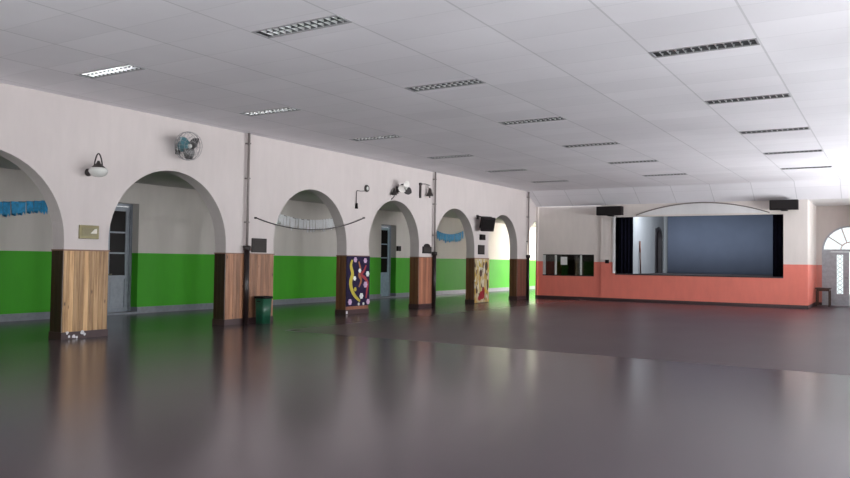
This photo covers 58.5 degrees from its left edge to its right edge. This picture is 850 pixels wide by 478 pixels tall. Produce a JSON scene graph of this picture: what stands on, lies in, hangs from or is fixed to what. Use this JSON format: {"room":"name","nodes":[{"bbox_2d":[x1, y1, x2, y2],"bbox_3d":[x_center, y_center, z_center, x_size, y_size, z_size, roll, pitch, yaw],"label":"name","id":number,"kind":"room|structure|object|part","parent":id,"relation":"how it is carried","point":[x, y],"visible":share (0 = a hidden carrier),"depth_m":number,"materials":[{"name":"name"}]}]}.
{"room":"community hall","nodes":[
{"label":"community hall","id":0,"kind":"room"},
{"bbox_2d":[0,83,535,331],"bbox_3d":[0.123,-0.008,24.575,0.330,4.400,50.000,0,-2,32],"label":"wall","id":1,"kind":"structure","parent":0,"point":[52,138],"depth_m":16.82,"materials":[{"name":"white paint"}]},
{"bbox_2d":[48,249,109,339],"bbox_3d":[-6.358,1.002,13.994,0.380,1.610,0.952,0,-2,32],"label":"panelling","id":2,"kind":"object","parent":1,"relation":"attached to","point":[83,277],"visible":1,"depth_m":13.77,"materials":[{"name":"brown wood"}]},
{"bbox_3d":[-6.369,1.742,13.975,0.376,0.130,0.948,0,-2,32],"label":"skirting","id":3,"kind":"part","parent":2,"relation":"part of","materials":[{"name":"brown wood"}]},
{"bbox_3d":[-6.340,0.210,14.012,0.356,0.025,0.952,0,-2,32],"label":"cap moulding","id":4,"kind":"part","parent":2,"relation":"part of","materials":[{"name":"wood"}]},
{"bbox_2d":[79,225,98,238],"bbox_3d":[-6.174,-0.127,13.958,0.039,0.250,0.400,0,-2,32],"label":"plaque","id":5,"kind":"object","parent":1,"relation":"attached to","point":[85,231],"visible":1,"depth_m":13.94,"materials":[{"name":"gold metal"}]},
{"bbox_2d":[85,153,107,176],"bbox_3d":[-5.996,-1.345,13.847,0.465,0.443,0.330,0,-2,32],"label":"wall lamp","id":6,"kind":"object","parent":1,"relation":"attached to","point":[97,170],"visible":1,"depth_m":13.73,"materials":[{"name":"glass"}]},
{"bbox_3d":[-5.941,-1.208,13.807,0.330,0.170,0.330,0,-2,32],"label":"lamp shade","id":7,"kind":"part","parent":6,"relation":"part of","materials":[{"name":"white glass"}]},
{"bbox_2d":[174,131,201,160],"bbox_3d":[-4.915,-1.901,15.594,0.485,0.592,0.595,0,-2,32],"label":"wall fan","id":8,"kind":"object","parent":1,"relation":"attached to","point":[187,147],"visible":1,"depth_m":15.52,"materials":[{"name":"metal"}]},
{"bbox_3d":[-4.943,-1.915,15.617,0.215,0.261,0.260,0,-2,32],"label":"motor","id":9,"kind":"part","parent":8,"relation":"part of","materials":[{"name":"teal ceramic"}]},
{"bbox_3d":[-4.887,-1.955,15.427,0.069,0.238,0.266,0,-2,32],"label":"blade","id":10,"kind":"part","parent":8,"relation":"part of","materials":[{"name":"teal plastic"}]},
{"bbox_3d":[-4.831,-1.752,15.549,0.235,0.238,0.064,2,-2,-27],"label":"blade","id":11,"kind":"part","parent":8,"relation":"part of","materials":[{"name":"grey plastic"}]},
{"bbox_3d":[-4.748,-1.965,15.625,0.111,0.228,0.263,0,-2,32],"label":"blade","id":12,"kind":"part","parent":8,"relation":"part of","materials":[{"name":"grey plastic"}]},
{"bbox_2d":[212,253,274,325],"bbox_3d":[-4.174,1.132,17.556,0.376,1.610,1.572,0,-2,32],"label":"panelling","id":13,"kind":"object","parent":1,"relation":"attached to","point":[228,279],"visible":0.79,"depth_m":17.12,"materials":[{"name":"brown wood"}]},
{"bbox_3d":[-4.184,1.872,17.536,0.376,0.130,1.568,0,-2,32],"label":"skirting","id":14,"kind":"part","parent":13,"relation":"part of","materials":[{"name":"brown wood"}]},
{"bbox_3d":[-4.155,0.340,17.574,0.356,0.025,1.572,0,-2,32],"label":"cap moulding","id":15,"kind":"part","parent":13,"relation":"part of","materials":[{"name":"brown wood"}]},
{"bbox_2d":[243,133,250,323],"bbox_3d":[-4.049,-0.244,17.307,0.184,4.350,0.184,0,-2,32],"label":"downpipe","id":16,"kind":"object","parent":1,"relation":"attached to","point":[246,249],"visible":1,"depth_m":17.25,"materials":[{"name":"grey metal"}]},
{"bbox_2d":[251,238,266,252],"bbox_3d":[-3.866,0.150,17.720,0.036,0.330,0.480,0,-2,32],"label":"framed plaque","id":17,"kind":"object","parent":1,"relation":"attached to","point":[259,245],"visible":1,"depth_m":17.70,"materials":[{"name":"grey metal"}]},
{"bbox_2d":[254,217,364,229],"bbox_3d":[-2.816,-0.444,19.404,0.070,0.455,4.266,0,-2,32],"label":"cord","id":18,"kind":"object","parent":1,"relation":"attached to","point":[254,217],"visible":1,"depth_m":19.12,"materials":[{"name":"fabric"}]},
{"bbox_2d":[335,255,368,314],"bbox_3d":[-2.010,1.261,21.084,0.376,1.610,1.072,0,-2,32],"label":"panelling","id":19,"kind":"object","parent":1,"relation":"attached to","point":[340,259],"visible":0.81,"depth_m":20.65,"materials":[{"name":"brown wood"}]},
{"bbox_3d":[-2.020,2.001,21.063,0.376,0.130,1.068,0,-2,32],"label":"skirting","id":20,"kind":"part","parent":19,"relation":"part of","materials":[{"name":"brown wood"}]},
{"bbox_2d":[346,256,369,306],"bbox_3d":[-1.841,1.160,20.989,0.040,1.370,1.070,0,-2,32],"label":"board","id":21,"kind":"object","parent":1,"relation":"attached to","point":[357,267],"visible":1,"depth_m":20.95,"materials":[{"name":"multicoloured paper"}]},
{"bbox_2d":[355,185,368,208],"bbox_3d":[-1.742,-1.179,21.168,0.086,0.700,0.624,0,-2,32],"label":"wall lamp","id":22,"kind":"object","parent":1,"relation":"attached to","point":[366,187],"visible":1,"depth_m":21.01,"materials":[{"name":"metal"}]},
{"bbox_2d":[391,188,396,199],"bbox_3d":[-0.909,-1.328,22.392,0.169,0.332,0.169,1,-2,-14],"label":"hook","id":23,"kind":"object","parent":1,"relation":"attached to","point":[394,193],"visible":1,"depth_m":22.36,"materials":[{"name":"metal"}]},
{"bbox_2d":[396,181,411,194],"bbox_3d":[-0.630,-1.522,22.601,0.422,0.409,0.387,1,-2,-15],"label":"wall fan","id":24,"kind":"object","parent":1,"relation":"attached to","point":[405,188],"visible":0.96,"depth_m":22.50,"materials":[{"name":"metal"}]},
{"bbox_3d":[-0.688,-1.484,22.439,0.221,0.226,0.068,1,-2,-21],"label":"blade","id":25,"kind":"part","parent":24,"relation":"part of","materials":[{"name":"white plastic"}]},
{"bbox_3d":[-0.545,-1.623,22.486,0.080,0.211,0.223,0,-2,32],"label":"blade","id":26,"kind":"part","parent":24,"relation":"part of","materials":[{"name":"white plastic"}]},
{"bbox_3d":[-0.512,-1.427,22.520,0.225,0.218,0.105,2,-2,-25],"label":"blade","id":27,"kind":"part","parent":24,"relation":"part of","materials":[{"name":"grey plastic"}]},
{"bbox_2d":[408,257,432,307],"bbox_3d":[-0.092,1.375,24.210,0.376,1.610,0.992,0,-2,32],"label":"panelling","id":28,"kind":"object","parent":1,"relation":"attached to","point":[420,267],"visible":0.99,"depth_m":23.86,"materials":[{"name":"brown wood"}]},
{"bbox_3d":[-0.102,2.115,24.189,0.376,0.130,0.988,0,-2,32],"label":"skirting","id":29,"kind":"part","parent":28,"relation":"part of","materials":[{"name":"brown wood"}]},
{"bbox_2d":[419,183,432,197],"bbox_3d":[0.062,-1.517,23.928,0.250,0.480,0.581,0,-2,32],"label":"bell","id":30,"kind":"object","parent":1,"relation":"attached to","point":[429,193],"visible":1,"depth_m":23.95,"materials":[{"name":"metal"}]},
{"bbox_2d":[422,244,431,253],"bbox_3d":[0.066,0.304,24.129,0.036,0.310,0.520,0,-2,32],"label":"plaque","id":31,"kind":"object","parent":1,"relation":"attached to","point":[426,248],"visible":1,"depth_m":24.11,"materials":[{"name":"black paint"}]},
{"bbox_2d":[432,172,436,306],"bbox_3d":[0.311,0.015,24.412,0.184,4.350,0.184,0,-2,32],"label":"downpipe","id":32,"kind":"object","parent":1,"relation":"attached to","point":[434,253],"visible":1,"depth_m":24.34,"materials":[{"name":"grey metal"}]},
{"bbox_2d":[465,258,488,302],"bbox_3d":[1.884,1.492,27.430,0.376,1.610,1.132,0,-2,32],"label":"panelling","id":33,"kind":"object","parent":1,"relation":"attached to","point":[470,262],"visible":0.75,"depth_m":26.95,"materials":[{"name":"brown wood"}]},
{"bbox_3d":[1.874,2.232,27.410,0.376,0.130,1.128,0,-2,32],"label":"skirting","id":34,"kind":"part","parent":33,"relation":"part of","materials":[{"name":"brown wood"}]},
{"bbox_2d":[474,259,488,302],"bbox_3d":[2.050,1.497,27.329,0.040,1.560,1.100,0,-2,32],"label":"mosaic panel","id":35,"kind":"object","parent":1,"relation":"attached to","point":[481,271],"visible":1,"depth_m":27.28,"materials":[{"name":"multicoloured paint"}]},
{"bbox_2d":[478,245,484,254],"bbox_3d":[2.029,0.386,27.329,0.036,0.340,0.490,0,-2,32],"label":"plaque","id":36,"kind":"object","parent":1,"relation":"attached to","point":[481,248],"visible":1,"depth_m":27.30,"materials":[{"name":"black paint"}]},
{"bbox_2d":[479,234,485,239],"bbox_3d":[2.070,-0.064,27.338,0.100,0.200,0.300,0,-2,32],"label":"switch box","id":37,"kind":"object","parent":1,"relation":"attached to","point":[481,236],"visible":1,"depth_m":27.23,"materials":[{"name":"black plastic"}]},
{"bbox_2d":[476,215,495,231],"bbox_3d":[2.154,-0.565,26.988,0.566,0.596,0.506,1,-2,-20],"label":"television","id":38,"kind":"object","parent":1,"relation":"attached to","point":[486,223],"visible":1,"depth_m":26.83,"materials":[{"name":"black plastic"}]},
{"bbox_2d":[509,259,526,299],"bbox_3d":[3.745,1.603,30.463,0.376,1.610,1.012,0,-2,32],"label":"panelling","id":39,"kind":"object","parent":1,"relation":"attached to","point":[517,267],"visible":1,"depth_m":30.10,"materials":[{"name":"brown wood"}]},
{"bbox_3d":[3.735,2.343,30.442,0.376,0.130,1.008,0,-2,32],"label":"skirting","id":40,"kind":"part","parent":39,"relation":"part of","materials":[{"name":"brown wood"}]},
{"bbox_2d":[526,192,530,298],"bbox_3d":[4.179,0.245,30.716,0.184,4.350,0.184,0,-2,32],"label":"downpipe","id":41,"kind":"object","parent":1,"relation":"attached to","point":[528,197],"visible":0.98,"depth_m":30.66,"materials":[{"name":"grey metal"}]},
{"bbox_2d":[0,168,535,313],"bbox_3d":[-3.542,0.444,26.925,0.400,3.530,50.200,0,-2,32],"label":"wall","id":42,"kind":"structure","parent":0,"point":[173,234],"depth_m":21.47,"materials":[{"name":"paint"}]},
{"bbox_2d":[0,200,47,216],"bbox_3d":[-9.891,-0.724,16.167,0.026,0.489,3.962,0,-2,32],"label":"garland","id":43,"kind":"object","parent":42,"relation":"attached to","point":[19,207],"visible":0.94,"depth_m":17.33},
{"bbox_2d":[107,203,136,314],"bbox_3d":[-8.113,0.496,19.427,0.410,2.880,1.550,0,-2,32],"label":"door","id":44,"kind":"structure","parent":42,"relation":"in","point":[121,225],"depth_m":19.87,"materials":[{"name":"grey paint"}]},
{"bbox_3d":[-8.038,0.667,19.788,0.008,0.560,0.476,0,-2,32],"label":"pane","id":45,"kind":"part","parent":44,"relation":"part of","materials":[{"name":"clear glass"}]},
{"bbox_3d":[-8.030,0.097,19.804,0.008,0.500,0.476,0,-2,32],"label":"pane","id":46,"kind":"part","parent":44,"relation":"part of","materials":[{"name":"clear glass"}]},
{"bbox_3d":[-8.023,-0.462,19.820,0.008,0.540,0.476,0,-2,32],"label":"pane","id":47,"kind":"part","parent":44,"relation":"part of","materials":[{"name":"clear glass"}]},
{"bbox_2d":[0,286,534,321],"bbox_3d":[-3.439,2.119,26.683,0.020,0.170,50.000,0,-2,32],"label":"baseboard","id":48,"kind":"structure","parent":42,"relation":"attached to","point":[168,308],"depth_m":21.59,"materials":[{"name":"grey paint"}]},
{"bbox_2d":[276,214,334,231],"bbox_3d":[-4.010,-0.515,25.751,0.027,0.607,3.155,0,-2,32],"label":"garland","id":49,"kind":"object","parent":42,"relation":"attached to","point":[328,223],"visible":0.86,"depth_m":25.69},
{"bbox_2d":[380,225,395,297],"bbox_3d":[-1.589,0.884,30.059,0.410,2.880,1.050,0,-2,32],"label":"door","id":50,"kind":"structure","parent":42,"relation":"in","point":[385,229],"depth_m":30.31,"materials":[{"name":"grey paint"}]},
{"bbox_3d":[-1.691,0.474,30.136,0.008,0.500,0.680,0,-2,32],"label":"pane","id":51,"kind":"part","parent":50,"relation":"part of","materials":[{"name":"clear glass"}]},
{"bbox_3d":[-1.698,1.044,30.120,0.008,0.560,0.680,0,-2,32],"label":"pane","id":52,"kind":"part","parent":50,"relation":"part of","materials":[{"name":"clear glass"}]},
{"bbox_3d":[-1.683,-0.086,30.152,0.008,0.540,0.680,0,-2,32],"label":"pane","id":53,"kind":"part","parent":50,"relation":"part of","materials":[{"name":"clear glass"}]},
{"bbox_2d":[437,231,463,242],"bbox_3d":[1.155,-0.101,34.168,0.025,0.621,2.421,0,-2,32],"label":"garland","id":54,"kind":"object","parent":42,"relation":"attached to","point":[447,237],"visible":0.98,"depth_m":34.06},
{"bbox_2d":[0,156,535,226],"bbox_3d":[-1.819,-1.277,25.930,4.390,0.100,50.200,0,-2,32],"label":"ceiling","id":55,"kind":"structure","parent":0,"point":[159,178],"depth_m":20.30,"materials":[{"name":"white paint"}]},
{"bbox_2d":[0,289,849,477],"bbox_3d":[5.373,2.272,21.270,21.500,0.200,50.400,0,-2,32],"label":"floor","id":56,"kind":"structure","parent":0,"point":[502,386],"depth_m":8.54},
{"bbox_2d":[254,296,272,323],"bbox_3d":[-3.715,1.628,17.456,0.324,0.625,0.340,0,-2,32],"label":"waste bin","id":57,"kind":"object","parent":56,"relation":"on","point":[262,303],"visible":1,"depth_m":17.34,"materials":[{"name":"green plastic"}]},
{"bbox_2d":[815,287,831,306],"bbox_3d":[14.901,2.162,28.398,0.510,0.680,0.800,0,-2,32],"label":"side table","id":58,"kind":"object","parent":56,"relation":"on","point":[818,289],"visible":0.99,"depth_m":28.18,"materials":[{"name":"brown wood"}]},
{"bbox_3d":[14.892,2.200,27.992,0.044,0.580,0.044,0,-2,32],"label":"leg","id":59,"kind":"part","parent":58,"relation":"part of","materials":[{"name":"brown wood"}]},
{"bbox_2d":[0,0,849,206],"bbox_3d":[4.043,-2.120,14.617,16.780,0.590,37.000,0,-2,32],"label":"ceiling","id":60,"kind":"structure","parent":0,"point":[589,64],"depth_m":12.08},
{"bbox_2d":[74,64,145,78],"bbox_3d":[-4.873,-2.643,11.732,1.316,0.130,0.306,0,-2,32],"label":"ceiling light","id":61,"kind":"object","parent":60,"relation":"attached to","point":[126,68],"visible":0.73,"depth_m":11.75,"materials":[{"name":"white metal"}]},
{"bbox_2d":[239,107,299,115],"bbox_3d":[-3.017,-2.533,14.756,1.316,0.130,0.306,0,-2,32],"label":"ceiling light","id":62,"kind":"object","parent":60,"relation":"attached to","point":[286,109],"visible":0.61,"depth_m":14.78,"materials":[{"name":"white metal"}]},
{"bbox_2d":[251,15,351,37],"bbox_3d":[-1.530,-2.665,9.341,1.356,0.130,0.306,0,-2,32],"label":"ceiling light","id":63,"kind":"object","parent":60,"relation":"attached to","point":[334,20],"visible":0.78,"depth_m":9.36,"materials":[{"name":"white metal"}]},
{"bbox_2d":[349,135,400,140],"bbox_3d":[-1.162,-2.422,17.780,1.316,0.130,0.306,0,-2,32],"label":"ceiling light","id":64,"kind":"object","parent":60,"relation":"attached to","point":[387,136],"visible":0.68,"depth_m":17.80,"materials":[{"name":"white metal"}]},
{"bbox_2d":[405,79,485,91],"bbox_3d":[0.315,-2.555,12.348,1.356,0.130,0.306,0,-2,32],"label":"ceiling light","id":65,"kind":"object","parent":60,"relation":"attached to","point":[470,81],"visible":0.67,"depth_m":12.38,"materials":[{"name":"white metal"}]},
{"bbox_2d":[427,154,472,158],"bbox_3d":[0.694,-2.312,20.805,1.316,0.130,0.306,0,-2,32],"label":"ceiling light","id":66,"kind":"object","parent":60,"relation":"attached to","point":[468,155],"visible":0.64,"depth_m":20.83,"materials":[{"name":"white metal"}]},
{"bbox_2d":[486,169,525,171],"bbox_3d":[2.550,-2.202,23.829,1.316,0.130,0.306,0,-2,32],"label":"ceiling light","id":67,"kind":"object","parent":60,"relation":"attached to","point":[514,169],"visible":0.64,"depth_m":23.82,"materials":[{"name":"white metal"}]},
{"bbox_2d":[498,117,565,124],"bbox_3d":[2.161,-2.445,15.355,1.356,0.130,0.306,0,-2,32],"label":"ceiling light","id":68,"kind":"object","parent":60,"relation":"attached to","point":[551,118],"visible":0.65,"depth_m":15.38,"materials":[{"name":"white metal"}]},
{"bbox_2d":[532,180,566,182],"bbox_3d":[4.405,-2.091,26.853,1.316,0.130,0.306,0,-2,32],"label":"ceiling light","id":69,"kind":"object","parent":60,"relation":"attached to","point":[559,180],"visible":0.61,"depth_m":26.88,"materials":[{"name":"white metal"}]},
{"bbox_2d":[563,142,619,147],"bbox_3d":[4.006,-2.336,18.363,1.356,0.130,0.306,0,-2,32],"label":"ceiling light","id":70,"kind":"object","parent":60,"relation":"attached to","point":[607,143],"visible":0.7,"depth_m":18.37,"materials":[{"name":"white metal"}]},
{"bbox_2d":[609,160,657,163],"bbox_3d":[5.851,-2.226,21.370,1.356,0.130,0.306,0,-2,32],"label":"ceiling light","id":71,"kind":"object","parent":60,"relation":"attached to","point":[644,160],"visible":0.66,"depth_m":21.40,"materials":[{"name":"grey metal"}]},
{"bbox_2d":[642,173,687,176],"bbox_3d":[7.696,-2.116,24.377,1.356,0.130,0.306,0,-2,32],"label":"ceiling light","id":72,"kind":"object","parent":60,"relation":"attached to","point":[680,173],"visible":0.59,"depth_m":24.33,"materials":[{"name":"grey metal"}]},
{"bbox_2d":[649,38,759,57],"bbox_3d":[3.678,-2.574,10.027,1.336,0.130,0.306,0,-2,32],"label":"ceiling light","id":73,"kind":"object","parent":60,"relation":"attached to","point":[747,42],"visible":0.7,"depth_m":10.04,"materials":[{"name":"silver metal"}]},
{"bbox_2d":[705,93,790,104],"bbox_3d":[5.534,-2.464,13.051,1.336,0.130,0.306,0,-2,32],"label":"ceiling light","id":74,"kind":"object","parent":60,"relation":"attached to","point":[785,95],"visible":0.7,"depth_m":13.07,"materials":[{"name":"silver metal"}]},
{"bbox_2d":[739,127,809,133],"bbox_3d":[7.390,-2.354,16.076,1.336,0.130,0.306,0,-2,32],"label":"ceiling light","id":75,"kind":"object","parent":60,"relation":"attached to","point":[798,128],"visible":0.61,"depth_m":16.09,"materials":[{"name":"silver metal"}]},
{"bbox_2d":[763,149,822,154],"bbox_3d":[9.245,-2.244,19.100,1.336,0.130,0.306,0,-2,32],"label":"ceiling light","id":76,"kind":"object","parent":60,"relation":"attached to","point":[821,150],"visible":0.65,"depth_m":19.12,"materials":[{"name":"grey metal"}]},
{"bbox_2d":[780,166,831,169],"bbox_3d":[11.101,-2.133,22.124,1.336,0.130,0.306,0,-2,32],"label":"ceiling light","id":77,"kind":"object","parent":60,"relation":"attached to","point":[818,166],"visible":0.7,"depth_m":22.12,"materials":[{"name":"grey metal"}]},
{"bbox_2d":[535,207,561,297],"bbox_3d":[6.175,0.646,34.043,0.080,3.790,5.900,0,-2,32],"label":"wall","id":78,"kind":"structure","parent":0,"point":[550,259],"depth_m":32.42,"materials":[{"name":"paint"}]},
{"bbox_2d":[561,217,618,274],"bbox_3d":[7.596,0.634,32.937,3.500,3.790,0.100,0,-2,32],"label":"wall","id":79,"kind":"structure","parent":0,"point":[572,267],"depth_m":33.28,"materials":[{"name":"paint"}]},
{"bbox_2d":[626,217,663,273],"bbox_3d":[9.411,0.102,32.341,0.220,2.710,5.050,0,-2,32],"label":"wall","id":80,"kind":"structure","parent":0,"point":[643,227],"depth_m":31.99,"materials":[{"name":"paint"}]},
{"bbox_2d":[655,227,661,272],"bbox_3d":[10.264,0.491,33.653,0.220,2.030,1.120,0,-2,32],"label":"door","id":81,"kind":"structure","parent":80,"relation":"in","point":[658,233],"depth_m":33.97,"materials":[{"name":"grey wood"}]},
{"bbox_2d":[538,199,815,305],"bbox_3d":[9.917,0.596,30.457,10.050,3.790,3.700,0,-2,32],"label":"wall","id":82,"kind":"structure","parent":0,"point":[578,230],"depth_m":28.96,"materials":[{"name":"paint"}]},
{"bbox_2d":[543,254,593,275],"bbox_3d":[5.831,1.063,30.899,2.180,0.870,0.110,0,-2,32],"label":"hatch","id":83,"kind":"object","parent":82,"relation":"attached to","point":[544,255],"visible":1,"depth_m":31.14,"materials":[{"name":"black paint"}]},
{"bbox_2d":[561,257,566,264],"bbox_3d":[5.670,0.889,31.000,0.280,0.320,0.004,0,-2,32],"label":"notice","id":84,"kind":"object","parent":83,"relation":"attached to","point":[563,259],"visible":1,"depth_m":30.99,"materials":[{"name":"white paper"}]},
{"bbox_2d":[596,206,623,215],"bbox_3d":[7.252,-1.081,29.729,1.000,0.370,0.432,0,-2,32],"label":"loudspeaker","id":85,"kind":"object","parent":82,"relation":"attached to","point":[604,210],"visible":1,"depth_m":29.53,"materials":[{"name":"black plastic"}]},
{"bbox_2d":[597,207,620,213],"bbox_3d":[7.144,-1.103,29.552,0.940,0.280,0.017,0,-2,32],"label":"grille","id":86,"kind":"object","parent":85,"relation":"attached to","point":[600,210],"depth_m":29.54,"materials":[{"name":"black paint"}]},
{"bbox_2d":[613,217,616,272],"bbox_3d":[7.470,0.232,29.894,0.090,2.220,0.240,0,-2,32],"label":"trim","id":87,"kind":"structure","parent":82,"relation":"attached to","point":[614,220],"depth_m":29.81,"materials":[{"name":"white paint"}]},
{"bbox_2d":[537,295,815,308],"bbox_3d":[9.842,2.427,30.310,10.065,0.120,3.515,0,-2,32],"label":"baseboard","id":88,"kind":"structure","parent":82,"relation":"attached to","point":[538,296],"depth_m":28.39,"materials":[{"name":"brown wood"}]},
{"bbox_2d":[615,273,782,277],"bbox_3d":[10.061,1.364,28.287,6.000,0.047,0.240,0,-2,32],"label":"trim","id":89,"kind":"structure","parent":82,"relation":"attached to","point":[615,273],"depth_m":28.00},
{"bbox_2d":[636,202,769,215],"bbox_3d":[10.192,-1.139,28.152,4.754,0.458,0.049,0,-2,32],"label":"trim","id":90,"kind":"structure","parent":82,"relation":"attached to","point":[694,207],"depth_m":28.10,"materials":[{"name":"white paint"}]},
{"bbox_2d":[769,199,798,210],"bbox_3d":[12.530,-1.170,26.494,0.900,0.370,0.432,0,-2,32],"label":"loudspeaker","id":91,"kind":"object","parent":82,"relation":"attached to","point":[783,205],"visible":1,"depth_m":26.30,"materials":[{"name":"black plastic"}]},
{"bbox_2d":[770,200,796,208],"bbox_3d":[12.421,-1.192,26.317,0.840,0.280,0.017,0,-2,32],"label":"grille","id":92,"kind":"object","parent":91,"relation":"attached to","point":[774,204],"depth_m":26.31,"materials":[{"name":"black paint"}]},
{"bbox_2d":[641,273,772,276],"bbox_3d":[11.886,1.505,30.507,6.350,0.130,5.500,0,-2,32],"label":"floor","id":93,"kind":"structure","parent":0,"point":[641,273],"depth_m":31.07,"materials":[{"name":"brown wood"}]},
{"bbox_2d":[639,241,640,273],"bbox_3d":[8.779,0.750,30.974,0.089,1.321,0.064,0,-2,32],"label":"pole","id":94,"kind":"object","parent":93,"relation":"on","point":[639,241],"visible":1,"depth_m":30.96,"materials":[{"name":"brown wood"}]},
{"bbox_2d":[664,216,755,274],"bbox_3d":[11.897,0.719,33.875,9.850,3.790,0.200,0,-2,32],"label":"wall","id":95,"kind":"structure","parent":0,"point":[666,217],"depth_m":34.38,"materials":[{"name":"paint"}]},
{"bbox_2d":[816,206,849,304],"bbox_3d":[17.877,0.601,27.656,6.450,3.840,0.250,0,-2,32],"label":"wall","id":96,"kind":"structure","parent":0,"point":[828,218],"depth_m":29.12,"materials":[{"name":"paint"}]},
{"bbox_2d":[822,226,849,305],"bbox_3d":[16.059,1.011,28.716,1.860,3.030,0.140,0,-2,32],"label":"door","id":97,"kind":"structure","parent":96,"relation":"in","point":[829,256],"depth_m":28.95,"materials":[{"name":"grey paint"}]},
{"bbox_3d":[15.419,1.509,29.114,0.230,2.040,0.060,0,-2,32],"label":"panel","id":98,"kind":"part","parent":97,"relation":"part of","materials":[{"name":"grey paint"}]},
{"bbox_3d":[10.537,-1.310,31.555,10.130,0.100,5.700,0,-2,32],"label":"ceiling","id":99,"kind":"structure","parent":0,"visible":0},
{"bbox_2d":[667,215,772,274],"bbox_3d":[13.250,0.177,32.660,5.530,2.658,0.024,0,-2,32],"label":"projection screen","id":100,"kind":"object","parent":99,"relation":"hanging from","point":[722,244],"depth_m":32.89,"materials":[{"name":"blue fabric"}]},
{"bbox_3d":[14.399,0.077,29.017,0.200,2.710,5.500,0,-2,32],"label":"wall","id":101,"kind":"structure","parent":0,"visible":0},
{"bbox_2d":[619,217,632,273],"bbox_3d":[7.922,0.153,29.933,0.560,2.408,0.092,0,-2,32],"label":"stage curtain","id":102,"kind":"object","parent":101,"relation":"hanging from","point":[625,223],"visible":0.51,"depth_m":29.92,"materials":[{"name":"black fabric"}]},
{"bbox_2d":[773,214,782,276],"bbox_3d":[12.674,0.136,27.017,0.550,2.408,0.092,0,-2,32],"label":"stage curtain","id":103,"kind":"object","parent":101,"relation":"hanging from","point":[777,218],"visible":0.41,"depth_m":27.07,"materials":[{"name":"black fabric"}]}
]}

